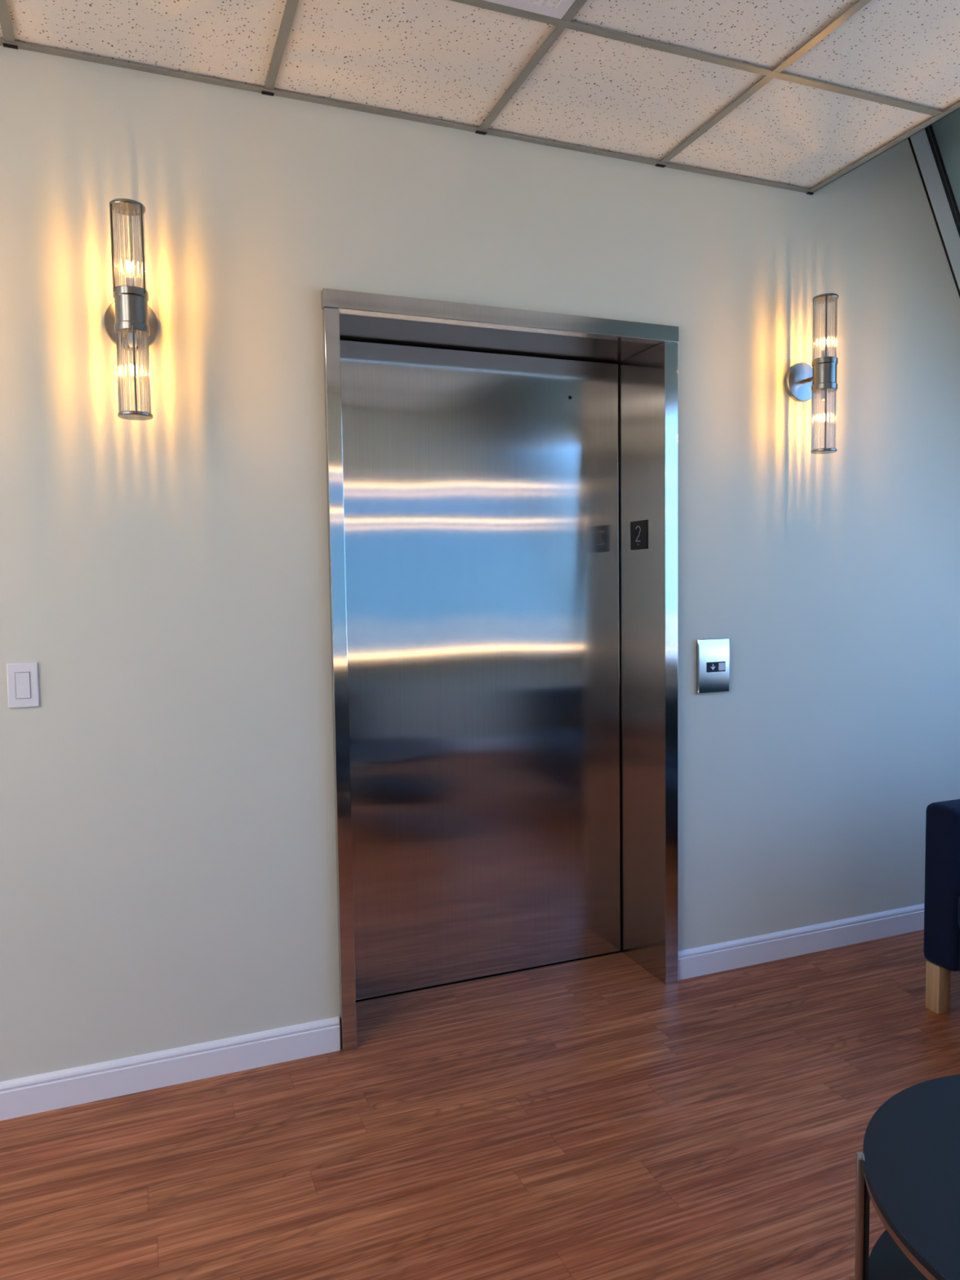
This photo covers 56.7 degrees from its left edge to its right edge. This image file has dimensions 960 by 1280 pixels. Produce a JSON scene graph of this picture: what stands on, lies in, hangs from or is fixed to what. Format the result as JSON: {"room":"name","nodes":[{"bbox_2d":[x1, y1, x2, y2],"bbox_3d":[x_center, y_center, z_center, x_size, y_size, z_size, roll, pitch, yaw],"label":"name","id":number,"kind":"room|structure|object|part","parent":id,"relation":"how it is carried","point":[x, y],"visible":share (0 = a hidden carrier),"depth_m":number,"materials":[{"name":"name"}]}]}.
{"room":"elevator lobby","nodes":[
{"label":"elevator lobby","id":0,"kind":"room"},
{"bbox_2d":[0,45,959,1081],"bbox_3d":[-0.267,-0.862,2.776,7.839,4.100,0.400,-2,4,-21],"label":"wall","id":1,"kind":"structure","parent":0,"point":[168,879],"depth_m":2.50,"materials":[{"name":"paint"}]},
{"bbox_2d":[6,662,39,708],"bbox_3d":[-1.162,0.115,2.260,0.070,0.114,0.010,-2,4,-21],"label":"light switch","id":2,"kind":"object","parent":1,"relation":"attached to","point":[22,677],"visible":1,"depth_m":2.26,"materials":[{"name":"white plastic"}]},
{"bbox_2d":[103,198,158,420],"bbox_3d":[-0.877,-0.814,2.236,0.132,0.514,0.163,-2,4,-21],"label":"wall sconce","id":3,"kind":"object","parent":1,"relation":"attached to","point":[130,323],"visible":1,"depth_m":2.19,"materials":[{"name":"silver metal"}]},
{"bbox_3d":[-0.895,-0.957,2.164,0.005,0.211,0.005,-2,4,-21],"label":"metal rod","id":4,"kind":"part","parent":3,"relation":"part of","materials":[{"name":"silver metal"}]},
{"bbox_3d":[-0.901,-0.664,2.214,0.005,0.211,0.005,-2,4,-21],"label":"metal rod","id":5,"kind":"part","parent":3,"relation":"part of","materials":[{"name":"silver metal"}]},
{"bbox_2d":[125,276,134,285],"bbox_3d":[-0.864,-0.878,2.196,0.020,0.033,0.020,-2,4,-21],"label":"bulb socket","id":6,"kind":"object","parent":3,"relation":"attached to","point":[130,281],"depth_m":2.19,"materials":[{"name":"white plastic"}]},
{"bbox_3d":[-0.903,-0.817,2.303,0.132,0.132,0.018,-2,4,-21],"label":"wall plate","id":7,"kind":"part","parent":3,"relation":"part of","materials":[{"name":"silver metal"}]},
{"bbox_3d":[-0.873,-0.961,2.230,0.005,0.211,0.005,-2,4,-21],"label":"metal rod","id":8,"kind":"part","parent":3,"relation":"part of","materials":[{"name":"silver metal"}]},
{"bbox_2d":[128,332,137,346],"bbox_3d":[-0.862,-0.745,2.204,0.020,0.033,0.020,-2,4,-21],"label":"bulb socket","id":9,"kind":"object","parent":3,"relation":"attached to","point":[130,334],"depth_m":2.20,"materials":[{"name":"white plastic"}]},
{"bbox_3d":[-0.845,-0.662,2.172,0.005,0.211,0.005,-2,4,-21],"label":"metal rod","id":10,"kind":"part","parent":3,"relation":"part of","materials":[{"name":"silver metal"}]},
{"bbox_3d":[-0.827,-0.958,2.178,0.005,0.211,0.005,-2,4,-21],"label":"metal rod","id":11,"kind":"part","parent":3,"relation":"part of","materials":[{"name":"silver metal"}]},
{"bbox_3d":[-0.837,-0.667,2.242,0.005,0.211,0.005,-2,4,-21],"label":"metal rod","id":12,"kind":"part","parent":3,"relation":"part of","materials":[{"name":"silver metal"}]},
{"bbox_2d":[0,1016,340,1120],"bbox_3d":[-2.042,1.221,1.977,3.500,0.096,0.014,-2,4,-21],"label":"baseboard","id":13,"kind":"structure","parent":1,"relation":"attached to","point":[55,1090],"depth_m":2.43,"materials":[{"name":"white paint"}]},
{"bbox_2d":[320,288,678,1051],"bbox_3d":[0.061,0.086,2.890,1.160,2.185,0.324,-2,4,-21],"label":"door","id":14,"kind":"structure","parent":1,"relation":"in","point":[504,659],"depth_m":2.99,"materials":[{"name":"metal"}]},
{"bbox_3d":[0.000,0.104,3.018,1.067,2.120,0.024,-2,4,-21],"label":"panel","id":15,"kind":"part","parent":14,"relation":"part of","materials":[{"name":"metal"}]},
{"bbox_2d":[630,520,647,550],"bbox_3d":[0.545,-0.360,3.053,0.006,0.098,0.105,-2,4,-21],"label":"number sign","id":16,"kind":"object","parent":14,"relation":"attached to","point":[638,529],"visible":1,"depth_m":3.05,"materials":[{"name":"black plastic"}]},
{"bbox_2d":[696,638,729,693],"bbox_3d":[0.795,0.088,3.022,0.128,0.186,0.022,-2,4,-21],"label":"panel","id":17,"kind":"object","parent":1,"relation":"attached to","point":[713,655],"visible":1,"depth_m":3.02,"materials":[{"name":"silver metal"}]},
{"bbox_2d":[677,903,924,980],"bbox_3d":[1.683,1.074,3.432,2.176,0.096,0.014,-2,4,-21],"label":"baseboard","id":18,"kind":"structure","parent":1,"relation":"attached to","point":[736,953],"depth_m":3.22,"materials":[{"name":"white paint"}]},
{"bbox_2d":[784,293,839,453],"bbox_3d":[1.145,-0.893,3.027,0.132,0.514,0.162,-2,4,-21],"label":"wall sconce","id":19,"kind":"object","parent":1,"relation":"attached to","point":[802,381],"visible":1,"depth_m":2.99,"materials":[{"name":"silver metal"}]},
{"bbox_3d":[1.119,-0.897,3.094,0.132,0.132,0.018,-2,4,-21],"label":"wall plate","id":20,"kind":"part","parent":19,"relation":"part of","materials":[{"name":"silver metal"}]},
{"bbox_3d":[1.135,-0.895,3.053,0.015,0.015,0.075,-2,4,-21],"label":"arm","id":21,"kind":"part","parent":19,"relation":"part of","materials":[{"name":"silver metal"}]},
{"bbox_3d":[1.133,-0.745,3.028,0.005,0.211,0.005,-2,4,-21],"label":"metal rod","id":22,"kind":"part","parent":19,"relation":"part of","materials":[{"name":"silver metal"}]},
{"bbox_3d":[1.130,-1.040,3.011,0.005,0.211,0.005,-2,4,-21],"label":"metal rod","id":23,"kind":"part","parent":19,"relation":"part of","materials":[{"name":"silver metal"}]},
{"bbox_2d":[821,390,827,400],"bbox_3d":[1.161,-0.825,2.995,0.020,0.033,0.020,-2,4,-21],"label":"bulb socket","id":24,"kind":"object","parent":19,"relation":"attached to","point":[823,392],"depth_m":2.99,"materials":[{"name":"white plastic"}]},
{"bbox_2d":[822,349,827,356],"bbox_3d":[1.159,-0.958,2.986,0.020,0.033,0.020,-2,4,-21],"label":"bulb socket","id":25,"kind":"object","parent":19,"relation":"attached to","point":[823,351],"depth_m":2.98,"materials":[{"name":"white plastic"}]},
{"bbox_3d":[1.152,-0.741,2.961,0.005,0.211,0.005,-2,4,-21],"label":"metal rod","id":26,"kind":"part","parent":19,"relation":"part of","materials":[{"name":"silver metal"}]},
{"bbox_3d":[1.146,-1.036,2.942,0.005,0.211,0.005,-2,4,-21],"label":"metal rod","id":27,"kind":"part","parent":19,"relation":"part of","materials":[{"name":"silver metal"}]},
{"bbox_3d":[1.201,-0.745,3.011,0.005,0.211,0.005,-2,4,-21],"label":"metal rod","id":28,"kind":"part","parent":19,"relation":"part of","materials":[{"name":"silver metal"}]},
{"bbox_3d":[1.197,-1.040,2.991,0.005,0.211,0.005,-2,4,-21],"label":"metal rod","id":29,"kind":"part","parent":19,"relation":"part of","materials":[{"name":"silver metal"}]},
{"bbox_2d":[0,929,959,1279],"bbox_3d":[0.554,1.343,1.172,7.739,0.120,4.420,-2,4,-21],"label":"floor","id":30,"kind":"structure","parent":0,"point":[597,1118],"depth_m":2.19,"materials":[{"name":"brown wood"}]},
{"bbox_2d":[854,1074,959,1279],"bbox_3d":[0.945,1.043,1.297,0.714,0.452,0.714,-2,4,-21],"label":"round coffee table","id":31,"kind":"object","parent":30,"relation":"on","point":[908,1166],"visible":1,"depth_m":1.40,"materials":[{"name":"black wood"}]},
{"bbox_3d":[0.604,1.040,1.418,0.011,0.452,0.020,0,4,20],"label":"leg","id":32,"kind":"part","parent":31,"relation":"part of","materials":[{"name":"brown wood"}]},
{"bbox_2d":[868,1229,928,1279],"bbox_3d":[0.945,1.058,1.298,0.706,0.013,0.706,-2,4,-21],"label":"shelf","id":33,"kind":"object","parent":31,"relation":"attached to","point":[886,1261],"depth_m":1.49,"materials":[{"name":"black wood"}]},
{"bbox_2d":[923,799,959,1013],"bbox_3d":[2.095,0.818,2.142,0.852,0.760,1.750,-2,4,-21],"label":"sofa","id":34,"kind":"object","parent":30,"relation":"on","point":[941,944],"visible":1,"depth_m":2.74,"materials":[{"name":"blue fabric"}]},
{"bbox_3d":[1.443,1.091,2.800,0.050,0.151,0.050,-2,4,-21],"label":"leg","id":35,"kind":"part","parent":34,"relation":"part of","materials":[{"name":"brown wood"}]},
{"bbox_2d":[957,895,959,928],"bbox_3d":[1.879,0.825,2.461,0.682,0.137,0.742,-2,4,-21],"label":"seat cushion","id":36,"kind":"object","parent":34,"relation":"on","point":[958,896],"depth_m":2.67,"materials":[{"name":"blue fabric"}]},
{"bbox_3d":[2.099,0.978,2.153,0.808,0.130,1.498,-2,4,-21],"label":"seat","id":37,"kind":"part","parent":34,"relation":"part of","materials":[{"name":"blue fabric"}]},
{"bbox_2d":[0,0,959,195],"bbox_3d":[-0.621,-1.365,0.444,5.220,0.038,3.620,-2,4,-21],"label":"ceiling","id":38,"kind":"structure","parent":0,"point":[797,95],"depth_m":2.29,"materials":[{"name":"tile"}]},
{"bbox_2d":[483,0,575,19],"bbox_3d":[0.023,-1.448,1.726,0.594,0.007,0.586,-2,4,-21],"label":"recessed light","id":39,"kind":"object","parent":38,"relation":"in","point":[557,9],"visible":1,"depth_m":2.06,"materials":[{"name":"white paint"}]},
{"bbox_3d":[3.405,0.779,2.152,0.120,0.800,3.620,-2,4,-21],"label":"wall","id":40,"kind":"structure","parent":0,"visible":0},
{"bbox_2d":[907,108,959,297],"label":"window","id":41,"kind":"structure","parent":40,"relation":"in","point":[935,148],"depth_m":3.27,"materials":[{"name":"black"}]},
{"bbox_3d":[2.229,-1.956,1.530,0.783,1.530,3.619,-2,4,-21],"label":"spandrel panel","id":42,"kind":"part","parent":41,"relation":"part of","materials":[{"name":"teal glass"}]}
]}

